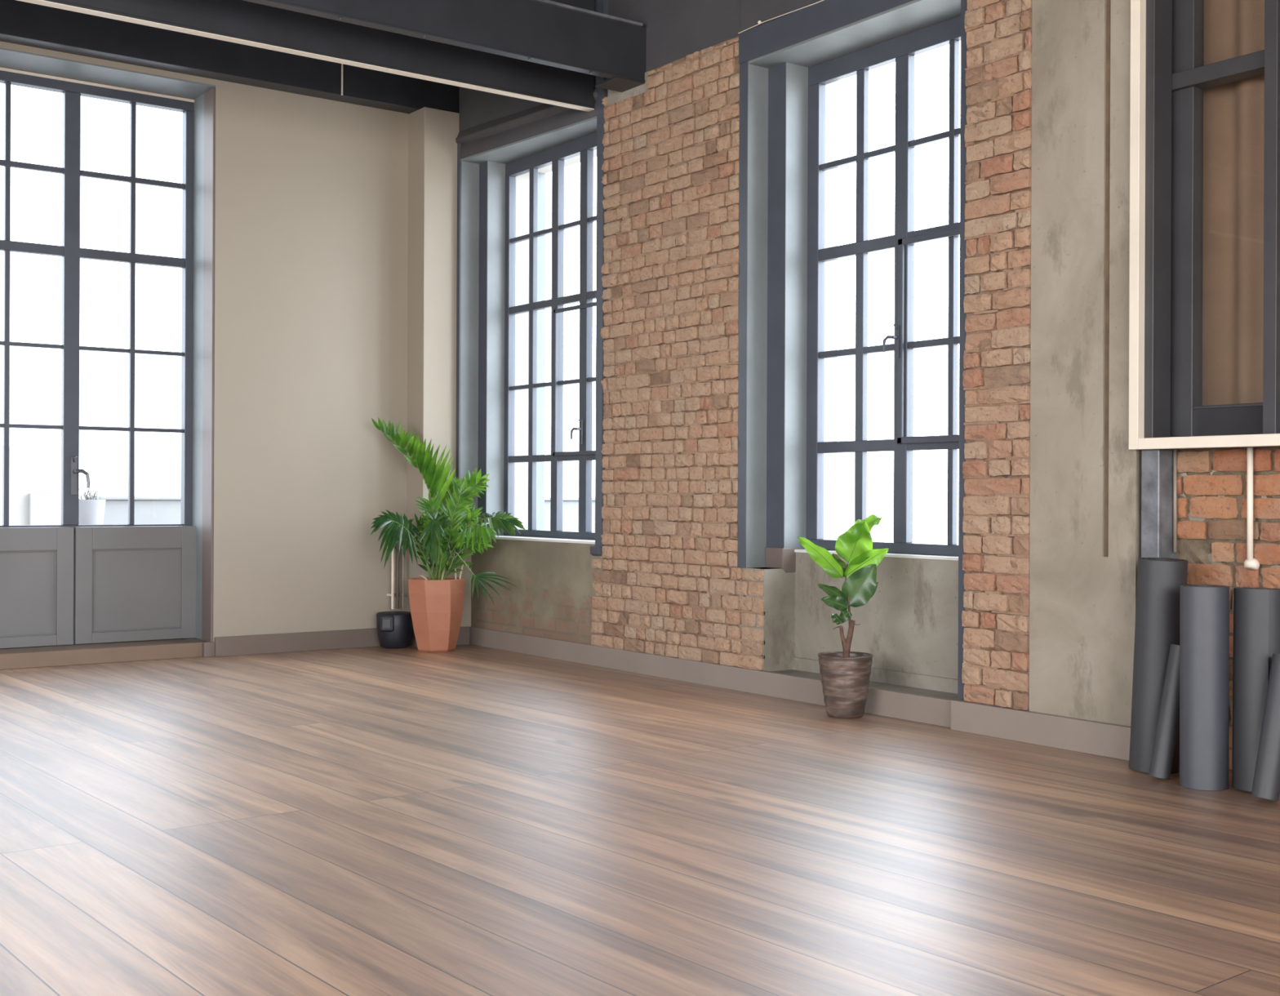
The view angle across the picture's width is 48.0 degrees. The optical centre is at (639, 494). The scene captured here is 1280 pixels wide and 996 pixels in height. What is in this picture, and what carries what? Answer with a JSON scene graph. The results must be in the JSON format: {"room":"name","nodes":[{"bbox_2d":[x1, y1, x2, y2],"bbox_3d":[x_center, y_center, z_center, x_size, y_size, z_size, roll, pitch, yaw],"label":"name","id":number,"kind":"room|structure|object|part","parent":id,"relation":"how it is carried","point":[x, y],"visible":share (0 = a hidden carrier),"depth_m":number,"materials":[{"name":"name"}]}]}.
{"room":"exercise studio","nodes":[
{"label":"exercise studio","id":0,"kind":"room"},
{"bbox_2d":[0,40,471,656],"bbox_3d":[-4.032,-0.868,6.602,8.110,3.460,0.620,0,0,-36],"label":"wall","id":1,"kind":"structure","parent":0,"point":[324,279],"depth_m":8.06,"materials":[{"name":"beige paint"}]},
{"bbox_2d":[0,66,195,648],"bbox_3d":[-3.012,-0.708,7.616,1.328,2.988,0.133,0,0,-36],"label":"door","id":2,"kind":"structure","parent":1,"relation":"in","point":[68,583],"depth_m":7.64,"materials":[{"name":"paint"}]},
{"bbox_3d":[-3.247,0.508,7.385,0.476,0.440,0.010,0,0,-36],"label":"panel moulding","id":3,"kind":"part","parent":2,"relation":"part of","materials":[{"name":"grey paint"}]},
{"bbox_3d":[-3.273,0.476,7.421,0.646,0.618,0.115,0,0,-36],"label":"panel","id":4,"kind":"part","parent":2,"relation":"part of","materials":[{"name":"grey paint"}]},
{"bbox_3d":[-2.965,-0.104,7.607,0.104,0.206,0.052,0,0,12],"label":"handle","id":5,"kind":"part","parent":2,"relation":"part of","materials":[{"name":"metal"}]},
{"bbox_3d":[-2.744,0.478,7.809,0.646,0.618,0.115,0,0,-36],"label":"panel","id":6,"kind":"part","parent":2,"relation":"part of","materials":[{"name":"grey paint"}]},
{"bbox_3d":[-2.718,0.510,7.773,0.476,0.440,0.010,0,0,-36],"label":"panel moulding","id":7,"kind":"part","parent":2,"relation":"part of","materials":[{"name":"grey paint"}]},
{"bbox_2d":[0,637,213,669],"bbox_3d":[-2.943,0.827,7.504,1.332,0.080,0.384,0,0,-36],"label":"door threshold","id":8,"kind":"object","parent":1,"relation":"attached to","point":[162,649],"depth_m":7.45,"materials":[{"name":"beige paint"}]},
{"bbox_2d":[214,626,470,657],"bbox_3d":[-4.119,0.809,6.270,7.588,0.105,0.220,0,0,-36],"label":"baseboard","id":9,"kind":"structure","parent":1,"relation":"attached to","point":[228,646],"depth_m":8.02,"materials":[{"name":"beige paint"}]},
{"bbox_2d":[386,546,394,608],"bbox_3d":[-1.443,0.456,8.332,0.021,0.405,0.063,0,0,-36],"label":"pipe","id":10,"kind":"object","parent":1,"relation":"attached to","point":[392,594],"visible":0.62,"depth_m":8.31,"materials":[{"name":"beige metal"}]},
{"bbox_2d":[394,542,399,608],"bbox_3d":[-1.414,0.456,8.373,0.029,0.405,0.031,0,0,-36],"label":"pipe","id":11,"kind":"object","parent":1,"relation":"attached to","point":[397,581],"visible":0.73,"depth_m":8.36,"materials":[{"name":"beige metal"}]},
{"bbox_2d":[399,546,404,608],"bbox_3d":[-1.389,0.456,8.373,0.016,0.405,0.061,0,0,-36],"label":"pipe","id":12,"kind":"object","parent":1,"relation":"attached to","point":[402,547],"visible":0.68,"depth_m":8.35,"materials":[{"name":"grey metal"}]},
{"bbox_2d":[0,644,1279,995],"bbox_3d":[-1.095,0.915,2.424,8.510,0.080,11.000,0,0,-36],"label":"floor","id":13,"kind":"structure","parent":0,"point":[469,820],"depth_m":3.60,"materials":[{"name":"brown wood"}]},
{"bbox_2d":[376,611,413,648],"bbox_3d":[-1.412,0.771,8.250,0.226,0.205,0.212,0,0,-36],"label":"tub","id":14,"kind":"object","parent":13,"relation":"on","point":[394,628],"visible":0.97,"depth_m":8.17,"materials":[{"name":"black plastic"}]},
{"bbox_2d":[369,417,525,652],"bbox_3d":[-1.072,0.220,7.954,0.822,1.311,0.690,0,0,-10],"label":"potted palm","id":15,"kind":"object","parent":13,"relation":"on","point":[436,602],"visible":1,"depth_m":7.98,"materials":[{"name":"green palm leaves"},{"name":"terracotta plastic"},{"name":"soil"}]},
{"bbox_2d":[408,577,465,652],"bbox_3d":[-1.143,0.672,8.097,0.316,0.405,0.310,0,0,-36],"label":"pot","id":16,"kind":"object","parent":15,"relation":"attached to","point":[436,603],"depth_m":7.99,"materials":[{"name":"ceramic"}]},
{"bbox_2d":[797,514,888,718],"bbox_3d":[0.810,0.480,5.750,0.382,0.806,0.220,0,0,-4],"label":"fig","id":17,"kind":"object","parent":13,"relation":"on","point":[845,674],"visible":1,"depth_m":5.72,"materials":[{"name":"green plant"}]},
{"bbox_2d":[817,651,873,718],"bbox_3d":[0.821,0.760,5.751,0.220,0.247,0.220,0,0,-36],"label":"pot","id":18,"kind":"object","parent":17,"relation":"attached to","point":[845,675],"depth_m":5.67,"materials":[{"name":"brown ceramic"}]},
{"bbox_2d":[1128,557,1187,773],"bbox_3d":[1.669,0.544,4.626,0.161,0.683,0.182,0,0,-36],"label":"yoga mat","id":19,"kind":"object","parent":13,"relation":"on","point":[1159,580],"visible":0.78,"depth_m":4.57,"materials":[{"name":"grey plastic"}]},
{"bbox_2d":[1148,644,1179,779],"bbox_3d":[1.658,0.676,4.495,0.144,0.420,0.062,0,0,-18],"label":"yoga mat","id":20,"kind":"object","parent":13,"relation":"on","point":[1168,721],"visible":0.76,"depth_m":4.47,"materials":[{"name":"grey plastic"}]},
{"bbox_2d":[1179,584,1229,790],"bbox_3d":[1.722,0.582,4.386,0.146,0.610,0.138,0,0,-36],"label":"yoga mat","id":21,"kind":"object","parent":13,"relation":"on","point":[1204,609],"visible":1,"depth_m":4.33,"materials":[{"name":"grey plastic"}]},
{"bbox_2d":[1231,587,1279,791],"bbox_3d":[1.869,0.584,4.346,0.168,0.606,0.150,0,0,-36],"label":"yoga mat","id":22,"kind":"object","parent":13,"relation":"on","point":[1256,611],"visible":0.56,"depth_m":4.29,"materials":[{"name":"grey plastic"}]},
{"bbox_2d":[1251,653,1279,800],"bbox_3d":[1.851,0.675,4.187,0.171,0.424,0.072,0,0,-31],"label":"yoga mat","id":23,"kind":"object","parent":13,"relation":"on","point":[1266,782],"visible":1,"depth_m":4.16,"materials":[{"name":"grey plastic"}]},
{"bbox_2d":[455,0,1279,770],"bbox_3d":[2.037,-0.841,4.595,0.543,3.460,10.200,0,0,-36],"label":"wall","id":24,"kind":"structure","parent":0,"point":[701,248],"depth_m":6.42,"materials":[{"name":"brown brick"}]},
{"bbox_2d":[242,0,646,92],"bbox_3d":[-3.058,-2.187,4.947,7.710,0.292,0.212,0,0,-36],"label":"steel beam","id":25,"kind":"structure","parent":24,"relation":"attached to","point":[548,33],"depth_m":6.67,"materials":[{"name":"black metal"}]},
{"bbox_3d":[-0.093,-2.169,7.134,0.180,0.275,0.196,0,0,-36],"label":"bearing plate","id":26,"kind":"part","parent":25,"relation":"part of","materials":[{"name":"grey metal"}]},
{"bbox_3d":[-0.606,-2.047,7.921,0.113,0.189,1.315,0,0,-41],"label":"cornice","id":27,"kind":"part","parent":24,"relation":"part of","materials":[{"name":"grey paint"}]},
{"bbox_3d":[-0.598,-2.343,7.926,0.178,0.480,1.304,0,0,-36],"label":"wall panel","id":28,"kind":"part","parent":24,"relation":"part of","materials":[{"name":"grey paint"}]},
{"bbox_2d":[476,132,596,544],"bbox_3d":[-0.437,-0.844,7.862,0.192,2.193,1.533,0,0,-36],"label":"window","id":29,"kind":"structure","parent":24,"relation":"in","point":[584,146],"depth_m":8.00,"materials":[{"name":"metal"}]},
{"bbox_3d":[-0.532,0.245,7.964,0.166,0.014,1.262,0,0,-36],"label":"sill","id":30,"kind":"part","parent":29,"relation":"part of","materials":[{"name":"white paint"}]},
{"bbox_3d":[-0.344,-0.342,7.749,0.067,0.132,0.033,0,0,6],"label":"handle","id":31,"kind":"part","parent":29,"relation":"part of","materials":[{"name":"metal"}]},
{"bbox_2d":[470,626,1130,760],"bbox_3d":[0.333,0.826,6.619,0.066,0.112,4.487,0,0,-36],"label":"baseboard","id":32,"kind":"structure","parent":24,"relation":"attached to","point":[1067,733],"depth_m":5.79,"materials":[{"name":"beige paint"}]},
{"bbox_2d":[794,15,960,560],"bbox_3d":[1.079,-0.837,6.047,0.119,2.192,1.149,0,0,-36],"label":"window","id":33,"kind":"structure","parent":24,"relation":"in","point":[902,50],"depth_m":6.08,"materials":[{"name":"metal"}]},
{"bbox_3d":[1.061,0.252,6.043,0.094,0.013,1.115,0,0,-36],"label":"sill","id":34,"kind":"part","parent":33,"relation":"part of","materials":[{"name":"white paint"}]},
{"bbox_3d":[1.053,-0.646,6.030,0.071,0.140,0.035,0,0,6],"label":"handle","id":35,"kind":"part","parent":33,"relation":"part of","materials":[{"name":"metal"}]},
{"bbox_3d":[1.731,0.368,4.797,0.108,1.038,0.069,0,0,-36],"label":"steel post","id":36,"kind":"part","parent":24,"relation":"part of","materials":[{"name":"grey metal"}]},
{"bbox_2d":[1173,449,1177,551],"bbox_3d":[1.776,0.020,4.775,0.012,0.340,0.013,0,0,-36],"label":"cable conduit","id":37,"kind":"object","parent":24,"relation":"attached to","point":[1175,451],"visible":1,"depth_m":4.77,"materials":[{"name":"grey metal"}]},
{"bbox_2d":[1128,0,1279,449],"bbox_3d":[2.207,-0.840,4.437,0.515,3.460,1.380,0,0,-36],"label":"window","id":38,"kind":"structure","parent":24,"relation":"in","point":[1204,276],"depth_m":4.78,"materials":[{"name":"beige paint"}]},
{"bbox_3d":[1.904,-0.235,4.691,0.010,0.096,0.350,0,0,-36],"label":"kick plate","id":39,"kind":"part","parent":38,"relation":"part of","materials":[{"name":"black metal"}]},
{"bbox_2d":[1202,0,1264,405],"bbox_3d":[2.270,-1.378,4.418,0.064,2.385,1.217,0,0,-36],"label":"curtain","id":40,"kind":"object","parent":38,"relation":"hanging from","point":[1233,113],"depth_m":4.84,"materials":[{"name":"brown fabric"}]},
{"bbox_2d":[1244,447,1259,570],"bbox_3d":[1.941,0.045,4.561,0.048,0.391,0.048,0,0,-36],"label":"pipe","id":41,"kind":"object","parent":24,"relation":"attached to","point":[1251,563],"visible":1,"depth_m":4.55,"materials":[{"name":"beige paint"}]},
{"bbox_3d":[-1.109,-2.685,2.464,8.510,0.200,11.100,0,0,-36],"label":"ceiling","id":42,"kind":"structure","parent":0,"visible":0},
{"bbox_2d":[0,0,459,114],"bbox_3d":[-4.129,-2.421,6.305,7.590,0.354,0.132,0,0,-36],"label":"steel beam","id":43,"kind":"structure","parent":42,"relation":"attached to","point":[21,23],"depth_m":7.61,"materials":[{"name":"black metal"}]},
{"bbox_2d":[16,0,594,111],"bbox_3d":[-3.309,-2.297,5.188,7.590,0.595,0.056,0,0,-36],"label":"steel beam","id":44,"kind":"structure","parent":42,"relation":"attached to","point":[236,21],"depth_m":6.61,"materials":[{"name":"black metal"}]},
{"label":"outside","id":45,"kind":"structure","parent":0,"visible":0},
{"bbox_3d":[-3.898,1.213,12.060,16.000,0.100,7.950,0,0,-36],"label":"terrace","id":46,"kind":"object","parent":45,"visible":0},
{"bbox_2d":[79,481,105,524],"bbox_3d":[-3.798,0.535,9.875,0.236,1.257,0.248,0,0,-36],"label":"potted plant","id":47,"kind":"object","parent":46,"relation":"on","point":[91,511],"visible":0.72,"depth_m":9.79,"materials":[{"name":"grey metal"}]},
{"bbox_2d":[79,499,105,524],"bbox_3d":[-3.795,0.597,9.870,0.236,1.133,0.235,0,0,-36],"label":"pot","id":48,"kind":"object","parent":47,"relation":"attached to","point":[91,512],"depth_m":9.78,"materials":[{"name":"white ceramic"}]},
{"bbox_2d":[88,495,595,532],"bbox_3d":[-1.512,0.595,12.166,6.032,1.158,0.260,0,0,-36],"label":"parapet","id":49,"kind":"object","parent":46,"relation":"on","point":[148,509],"visible":0.1,"depth_m":10.56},
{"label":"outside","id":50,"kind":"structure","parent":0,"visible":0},
{"bbox_2d":[0,445,61,525],"bbox_3d":[-14.496,3.015,22.800,8.643,7.603,6.100,0,0,-36],"label":"building","id":51,"kind":"structure","parent":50,"point":[34,472],"depth_m":22.70,"materials":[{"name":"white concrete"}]}
]}

